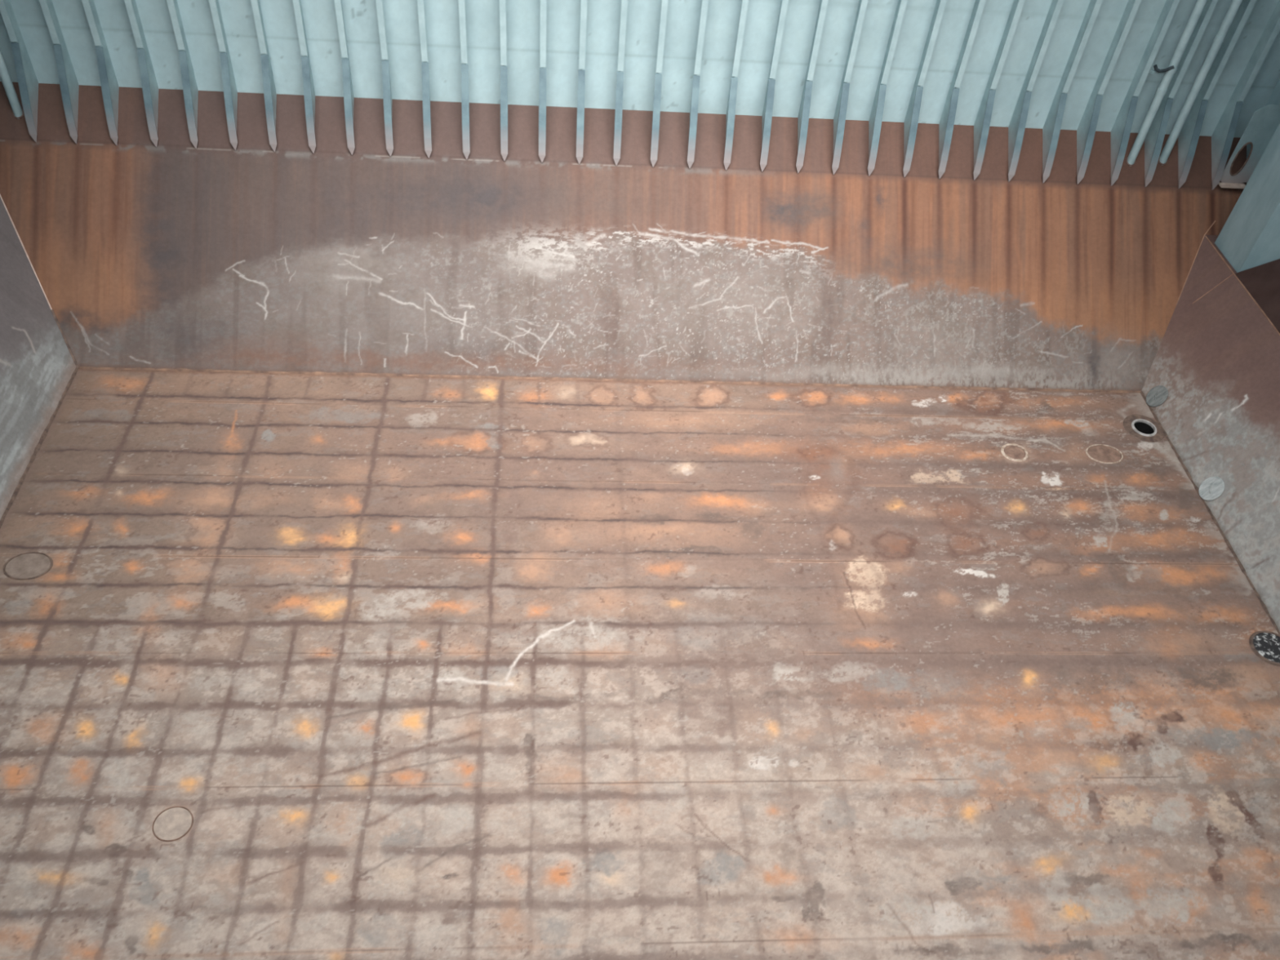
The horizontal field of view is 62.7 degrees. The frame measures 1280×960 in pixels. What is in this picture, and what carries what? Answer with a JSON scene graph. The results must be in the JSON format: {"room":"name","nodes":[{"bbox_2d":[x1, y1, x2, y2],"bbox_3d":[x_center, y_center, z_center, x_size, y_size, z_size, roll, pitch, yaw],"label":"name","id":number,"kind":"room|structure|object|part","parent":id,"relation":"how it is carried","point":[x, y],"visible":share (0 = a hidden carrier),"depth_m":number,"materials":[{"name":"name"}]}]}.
{"room":"ship cargo hold","nodes":[
{"label":"ship cargo hold","id":0,"kind":"room"},
{"bbox_2d":[0,197,75,519],"bbox_3d":[-12.078,0.539,17.182,1.672,2.454,15.700,1,46,-5],"label":"wall","id":1,"kind":"structure","parent":0,"point":[37,364],"depth_m":20.70,"materials":[{"name":"metal"}]},
{"bbox_2d":[0,194,52,309],"bbox_3d":[-12.670,-4.731,21.656,0.036,1.672,2.136,-24,53,-26],"label":"trim","id":2,"kind":"structure","parent":1,"relation":"attached to","point":[0,194],"depth_m":21.65,"materials":[{"name":"metal"}]},
{"bbox_2d":[0,366,78,528],"bbox_3d":[-11.308,2.011,17.543,0.100,0.086,12.000,1,46,-5],"label":"trim","id":3,"kind":"structure","parent":1,"relation":"attached to","point":[43,436],"depth_m":19.99,"materials":[{"name":"metal"}]},
{"bbox_2d":[50,309,78,367],"bbox_3d":[-11.863,-2.908,21.684,0.067,0.844,1.062,-24,53,-26],"label":"trim","id":4,"kind":"structure","parent":1,"relation":"attached to","point":[51,310],"depth_m":21.66,"materials":[{"name":"grey metal"}]},
{"bbox_2d":[0,81,1246,391],"bbox_3d":[-0.041,-5.089,22.777,28.595,3.982,4.339,1,46,-5],"label":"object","id":5,"kind":"structure","parent":0,"point":[174,254],"depth_m":22.69,"materials":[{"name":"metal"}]},
{"bbox_2d":[0,50,24,119],"bbox_3d":[-12.562,-10.105,19.079,0.236,7.486,0.189,1,46,-5],"label":"pipe","id":6,"kind":"object","parent":5,"relation":"attached to","point":[18,113],"visible":0.99,"depth_m":21.30,"materials":[{"name":"grey metal"}]},
{"bbox_2d":[0,0,38,142],"bbox_3d":[-12.205,-10.014,19.224,0.152,7.828,0.935,1,46,-5],"label":"frame","id":7,"kind":"object","parent":5,"relation":"on","point":[28,82],"visible":1,"depth_m":21.15,"materials":[{"name":"teal paint"}]},
{"bbox_2d":[39,0,79,143],"bbox_3d":[-11.408,-10.002,19.294,0.152,7.828,0.935,1,46,-5],"label":"frame","id":8,"kind":"object","parent":5,"relation":"on","point":[69,86],"visible":1,"depth_m":21.20,"materials":[{"name":"teal paint"}]},
{"bbox_2d":[81,0,119,145],"bbox_3d":[-10.611,-9.991,19.364,0.152,7.828,0.935,1,46,-5],"label":"frame","id":9,"kind":"object","parent":5,"relation":"on","point":[109,85],"visible":1,"depth_m":21.25,"materials":[{"name":"teal paint"}]},
{"bbox_2d":[124,0,158,146],"bbox_3d":[-9.814,-9.979,19.433,0.152,7.828,0.935,1,46,-5],"label":"frame","id":10,"kind":"object","parent":5,"relation":"on","point":[148,81],"visible":1,"depth_m":21.31,"materials":[{"name":"teal paint"}]},
{"bbox_2d":[166,0,198,148],"bbox_3d":[-9.017,-9.967,19.503,0.152,7.828,0.935,1,46,-5],"label":"frame","id":11,"kind":"object","parent":5,"relation":"on","point":[190,90],"visible":1,"depth_m":21.35,"materials":[{"name":"teal paint"}]},
{"bbox_2d":[208,0,237,150],"bbox_3d":[-8.220,-9.956,19.573,0.152,7.828,0.935,1,46,-5],"label":"frame","id":12,"kind":"object","parent":5,"relation":"on","point":[230,91],"visible":1,"depth_m":21.41,"materials":[{"name":"teal paint"}]},
{"bbox_2d":[250,0,276,151],"bbox_3d":[-7.423,-9.944,19.643,0.152,7.828,0.935,1,46,-5],"label":"frame","id":13,"kind":"object","parent":5,"relation":"on","point":[269,90],"visible":1,"depth_m":21.46,"materials":[{"name":"teal paint"}]},
{"bbox_2d":[292,0,315,153],"bbox_3d":[-6.627,-9.933,19.713,0.152,7.828,0.935,1,46,-5],"label":"frame","id":14,"kind":"object","parent":5,"relation":"on","point":[308,82],"visible":1,"depth_m":21.50,"materials":[{"name":"teal paint"}]},
{"bbox_2d":[333,0,355,155],"bbox_3d":[-5.830,-9.921,19.783,0.152,7.828,0.935,1,46,-5],"label":"frame","id":15,"kind":"object","parent":5,"relation":"on","point":[348,98],"visible":1,"depth_m":21.55,"materials":[{"name":"teal paint"}]},
{"bbox_2d":[375,0,393,156],"bbox_3d":[-5.033,-9.910,19.853,0.152,7.828,0.935,1,46,-5],"label":"frame","id":16,"kind":"object","parent":5,"relation":"on","point":[387,92],"visible":1,"depth_m":21.59,"materials":[{"name":"teal paint"}]},
{"bbox_2d":[417,0,431,158],"bbox_3d":[-4.236,-9.898,19.923,0.152,7.828,0.935,1,46,-5],"label":"frame","id":17,"kind":"object","parent":5,"relation":"on","point":[425,74],"visible":1,"depth_m":21.64,"materials":[{"name":"teal paint"}]},
{"bbox_2d":[457,0,470,159],"bbox_3d":[-3.439,-9.887,19.993,0.152,7.828,0.935,1,46,-5],"label":"frame","id":18,"kind":"object","parent":5,"relation":"on","point":[464,69],"visible":1,"depth_m":21.70,"materials":[{"name":"teal paint"}]},
{"bbox_2d":[499,0,507,161],"bbox_3d":[-2.642,-9.875,20.062,0.152,7.828,0.935,1,46,-5],"label":"frame","id":19,"kind":"object","parent":5,"relation":"on","point":[504,69],"visible":1,"depth_m":21.76,"materials":[{"name":"teal paint"}]},
{"bbox_2d":[538,0,546,162],"bbox_3d":[-1.845,-9.864,20.132,0.152,7.828,0.935,1,46,-5],"label":"frame","id":20,"kind":"object","parent":5,"relation":"on","point":[542,88],"visible":1,"depth_m":21.84,"materials":[{"name":"teal paint"}]},
{"bbox_2d":[576,0,586,164],"bbox_3d":[-1.049,-9.852,20.202,0.152,7.828,0.935,1,46,-5],"label":"frame","id":21,"kind":"object","parent":5,"relation":"on","point":[581,73],"visible":1,"depth_m":21.88,"materials":[{"name":"teal paint"}]},
{"bbox_2d":[78,366,1140,392],"bbox_3d":[-0.154,-2.146,22.697,22.980,0.070,0.081,1,46,-5],"label":"trim","id":22,"kind":"structure","parent":5,"relation":"attached to","point":[79,367],"depth_m":22.60,"materials":[{"name":"brown metal"}]},
{"bbox_2d":[613,0,627,165],"bbox_3d":[-0.252,-9.841,20.272,0.152,7.828,0.935,1,46,-5],"label":"frame","id":23,"kind":"object","parent":5,"relation":"on","point":[620,77],"visible":1,"depth_m":21.95,"materials":[{"name":"teal paint"}]},
{"bbox_2d":[650,0,668,166],"bbox_3d":[0.545,-9.829,20.342,0.152,7.828,0.935,1,46,-5],"label":"frame","id":24,"kind":"object","parent":5,"relation":"on","point":[658,77],"visible":1,"depth_m":22.01,"materials":[{"name":"teal paint"}]},
{"bbox_2d":[687,0,708,168],"bbox_3d":[1.342,-9.818,20.412,0.152,7.828,0.935,1,46,-5],"label":"frame","id":25,"kind":"object","parent":5,"relation":"on","point":[695,86],"visible":1,"depth_m":22.08,"materials":[{"name":"teal paint"}]},
{"bbox_2d":[723,0,748,170],"bbox_3d":[2.139,-9.806,20.482,0.152,7.828,0.935,1,46,-5],"label":"frame","id":26,"kind":"object","parent":5,"relation":"on","point":[731,109],"visible":1,"depth_m":22.16,"materials":[{"name":"teal paint"}]},
{"bbox_2d":[760,0,788,171],"bbox_3d":[2.936,-9.794,20.552,0.152,7.828,0.935,1,46,-5],"label":"frame","id":27,"kind":"object","parent":5,"relation":"on","point":[769,98],"visible":1,"depth_m":22.23,"materials":[{"name":"teal paint"}]},
{"bbox_2d":[795,0,828,173],"bbox_3d":[3.732,-9.783,20.622,0.152,7.828,0.935,1,46,-5],"label":"frame","id":28,"kind":"object","parent":5,"relation":"on","point":[804,110],"visible":1,"depth_m":22.31,"materials":[{"name":"teal paint"}]},
{"bbox_2d":[831,0,867,174],"bbox_3d":[4.529,-9.771,20.692,0.152,7.828,0.935,1,46,-5],"label":"frame","id":29,"kind":"object","parent":5,"relation":"on","point":[839,119],"visible":1,"depth_m":22.37,"materials":[{"name":"teal paint"}]},
{"bbox_2d":[867,0,907,176],"bbox_3d":[5.326,-9.760,20.762,0.152,7.828,0.935,1,46,-5],"label":"frame","id":30,"kind":"object","parent":5,"relation":"on","point":[877,112],"visible":1,"depth_m":22.45,"materials":[{"name":"teal paint"}]},
{"bbox_2d":[902,0,946,177],"bbox_3d":[6.123,-9.748,20.831,0.152,7.828,0.935,1,46,-5],"label":"frame","id":31,"kind":"object","parent":5,"relation":"on","point":[911,121],"visible":1,"depth_m":22.51,"materials":[{"name":"teal paint"}]},
{"bbox_2d":[937,0,986,178],"bbox_3d":[6.920,-9.737,20.901,0.152,7.828,0.935,1,46,-5],"label":"frame","id":32,"kind":"object","parent":5,"relation":"on","point":[946,123],"visible":1,"depth_m":22.57,"materials":[{"name":"teal paint"}]},
{"bbox_2d":[973,0,1025,180],"bbox_3d":[7.717,-9.725,20.971,0.152,7.828,0.935,1,46,-5],"label":"frame","id":33,"kind":"object","parent":5,"relation":"on","point":[982,123],"visible":1,"depth_m":22.63,"materials":[{"name":"teal paint"}]},
{"bbox_2d":[1008,0,1064,182],"bbox_3d":[8.514,-9.714,21.041,0.152,7.828,0.935,1,46,-5],"label":"frame","id":34,"kind":"object","parent":5,"relation":"on","point":[1016,127],"visible":1,"depth_m":22.70,"materials":[{"name":"teal paint"}]},
{"bbox_2d":[1042,0,1102,182],"bbox_3d":[9.310,-9.702,21.111,0.152,7.828,0.935,1,46,-5],"label":"frame","id":35,"kind":"object","parent":5,"relation":"on","point":[1052,126],"visible":1,"depth_m":22.77,"materials":[{"name":"teal paint"}]},
{"bbox_2d":[1076,0,1141,184],"bbox_3d":[10.107,-9.691,21.181,0.152,7.828,0.935,1,46,-5],"label":"frame","id":36,"kind":"object","parent":5,"relation":"on","point":[1086,131],"visible":1,"depth_m":22.83,"materials":[{"name":"teal paint"}]},
{"bbox_2d":[1111,0,1179,186],"bbox_3d":[10.904,-9.679,21.251,0.152,7.828,0.935,1,46,-5],"label":"frame","id":37,"kind":"object","parent":5,"relation":"on","point":[1121,130],"visible":1,"depth_m":22.88,"materials":[{"name":"teal paint"}]},
{"bbox_2d":[1125,0,1207,166],"bbox_3d":[11.373,-9.762,21.182,0.236,7.486,0.204,1,46,-5],"label":"pipe","id":38,"kind":"object","parent":5,"relation":"attached to","point":[1162,90],"visible":1,"depth_m":22.41,"materials":[{"name":"grey metal"}]},
{"bbox_2d":[1150,64,1174,74],"bbox_3d":[11.055,-8.690,22.244,0.423,0.238,0.184,1,46,-5],"label":"clamp","id":39,"kind":"object","parent":38,"relation":"attached to","point":[1157,70],"visible":1,"depth_m":22.23,"materials":[{"name":"grey metal"}]},
{"bbox_2d":[1144,0,1217,186],"bbox_3d":[11.701,-9.668,21.321,0.152,7.828,0.935,1,46,-5],"label":"frame","id":40,"kind":"object","parent":5,"relation":"on","point":[1153,140],"visible":0.98,"depth_m":23.00,"materials":[{"name":"teal paint"}]},
{"bbox_2d":[1157,0,1242,164],"bbox_3d":[12.130,-9.793,21.263,0.236,7.450,0.204,1,46,-5],"label":"pipe","id":41,"kind":"object","parent":5,"relation":"attached to","point":[1220,37],"visible":0.98,"depth_m":22.46,"materials":[{"name":"metal"}]},
{"bbox_2d":[1177,0,1256,188],"bbox_3d":[12.498,-9.656,21.390,0.152,7.828,0.935,1,46,-5],"label":"frame","id":42,"kind":"object","parent":5,"relation":"on","point":[1188,138],"visible":0.98,"depth_m":23.03,"materials":[{"name":"teal paint"}]},
{"bbox_2d":[0,368,1279,959],"bbox_3d":[0.169,2.507,18.236,23.018,0.018,12.892,1,46,-5],"label":"floor","id":43,"kind":"structure","parent":0,"point":[431,668],"depth_m":17.42,"materials":[{"name":"metal"}]},
{"bbox_2d":[3,551,53,580],"bbox_3d":[-10.553,1.478,18.126,0.800,0.023,0.620,1,46,-5],"label":"manhole cover","id":44,"kind":"object","parent":43,"relation":"on","point":[32,565],"visible":1,"depth_m":18.12,"materials":[{"name":"beige metal"}]},
{"bbox_2d":[151,805,193,841],"bbox_3d":[-6.733,4.952,15.155,0.560,0.023,0.540,1,46,-5],"label":"manhole cover","id":45,"kind":"object","parent":43,"relation":"on","point":[172,824],"visible":1,"depth_m":15.15,"materials":[{"name":"beige metal"}]},
{"bbox_2d":[1000,443,1028,462],"bbox_3d":[7.837,-0.581,21.987,0.580,0.023,0.540,1,46,-5],"label":"manhole cover","id":46,"kind":"object","parent":43,"relation":"on","point":[1013,453],"visible":1,"depth_m":21.98,"materials":[{"name":"brown metal"}]},
{"bbox_3d":[7.836,-0.577,21.991,0.436,0.010,0.406,1,46,-5],"label":"plate","id":47,"kind":"part","parent":46,"relation":"part of","materials":[{"name":"brown metal"}]},
{"bbox_2d":[1085,444,1123,463],"bbox_3d":[9.789,-0.553,22.159,0.800,0.023,0.580,1,46,-5],"label":"manhole cover","id":48,"kind":"object","parent":43,"relation":"on","point":[1101,453],"visible":1,"depth_m":22.15,"materials":[{"name":"brown metal"}]},
{"bbox_2d":[1123,414,1164,442],"bbox_3d":[10.926,-0.961,23.002,0.880,0.535,0.880,1,46,-5],"label":"well","id":49,"kind":"object","parent":43,"relation":"in","point":[1142,428],"visible":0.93,"depth_m":22.89,"materials":[{"name":"metal"}]},
{"bbox_2d":[1248,631,1279,666],"bbox_3d":[11.352,3.016,18.862,0.821,0.040,0.775,1,46,-5],"label":"bilge grating","id":50,"kind":"object","parent":43,"relation":"on","point":[1265,645],"visible":1,"depth_m":18.88,"materials":[{"name":"black metal"}]},
{"bbox_2d":[0,0,1279,137],"bbox_3d":[0.421,-10.873,19.922,28.850,8.200,0.001,1,46,-5],"label":"shell","id":51,"kind":"structure","parent":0,"point":[401,17],"depth_m":21.90,"materials":[{"name":"teal paint"}]},
{"bbox_2d":[1141,235,1279,631],"bbox_3d":[12.392,0.893,19.328,1.525,2.454,15.700,1,46,-5],"label":"bulkhead","id":52,"kind":"structure","parent":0,"point":[1217,358],"depth_m":21.80,"materials":[{"name":"metal"}]},
{"bbox_2d":[1146,385,1168,406],"bbox_3d":[11.441,-1.856,23.264,0.288,0.443,0.510,1,46,-5],"label":"round lid","id":53,"kind":"object","parent":52,"relation":"on","point":[1157,396],"visible":1,"depth_m":23.25,"materials":[{"name":"grey metal"}]},
{"bbox_2d":[1176,234,1204,304],"bbox_3d":[12.498,-4.772,23.874,0.027,1.118,1.393,22,48,15],"label":"trim","id":54,"kind":"structure","parent":52,"relation":"attached to","point":[1204,234],"depth_m":23.87,"materials":[{"name":"brown metal"}]},
{"bbox_2d":[1140,391,1279,635],"bbox_3d":[11.602,2.342,19.552,0.084,0.073,12.000,1,46,-5],"label":"trim","id":55,"kind":"structure","parent":52,"relation":"attached to","point":[1184,468],"depth_m":20.92,"materials":[{"name":"metal"}]},
{"bbox_2d":[1198,476,1224,500],"bbox_3d":[11.587,0.172,21.309,0.296,0.455,0.524,1,46,-5],"label":"round lid","id":56,"kind":"object","parent":52,"relation":"on","point":[1211,488],"visible":1,"depth_m":21.29,"materials":[{"name":"grey metal"}]},
{"bbox_2d":[1204,78,1279,333],"bbox_3d":[15.055,-1.127,10.622,2.200,13.280,28.260,1,46,-5],"label":"wall","id":57,"kind":"structure","parent":0,"point":[1248,242],"depth_m":22.32,"materials":[{"name":"metal"}]},
{"bbox_2d":[1204,235,1279,335],"bbox_3d":[13.067,-2.440,20.908,0.029,0.025,8.620,1,46,-5],"label":"trim","id":58,"kind":"structure","parent":57,"relation":"attached to","point":[1220,255],"depth_m":22.51,"materials":[{"name":"brown metal"}]},
{"bbox_2d":[1211,0,1279,190],"bbox_3d":[13.295,-9.645,21.460,0.152,7.828,0.935,1,46,-5],"label":"frame","id":59,"kind":"object","parent":57,"relation":"on","point":[1222,137],"visible":1,"depth_m":23.17,"materials":[{"name":"teal paint"}]},
{"bbox_2d":[1217,104,1279,188],"bbox_3d":[13.603,-7.344,23.237,0.750,1.900,0.215,1,46,-5],"label":"plate","id":60,"kind":"object","parent":57,"relation":"attached to","point":[1264,122],"visible":0.97,"depth_m":23.25,"materials":[{"name":"teal paint"}]},
{"bbox_3d":[13.551,-3.972,21.602,1.000,1.200,2.580,1,46,-5],"label":"shedder plate","id":61,"kind":"part","parent":57,"relation":"part of","materials":[{"name":"red paint"}]}
]}

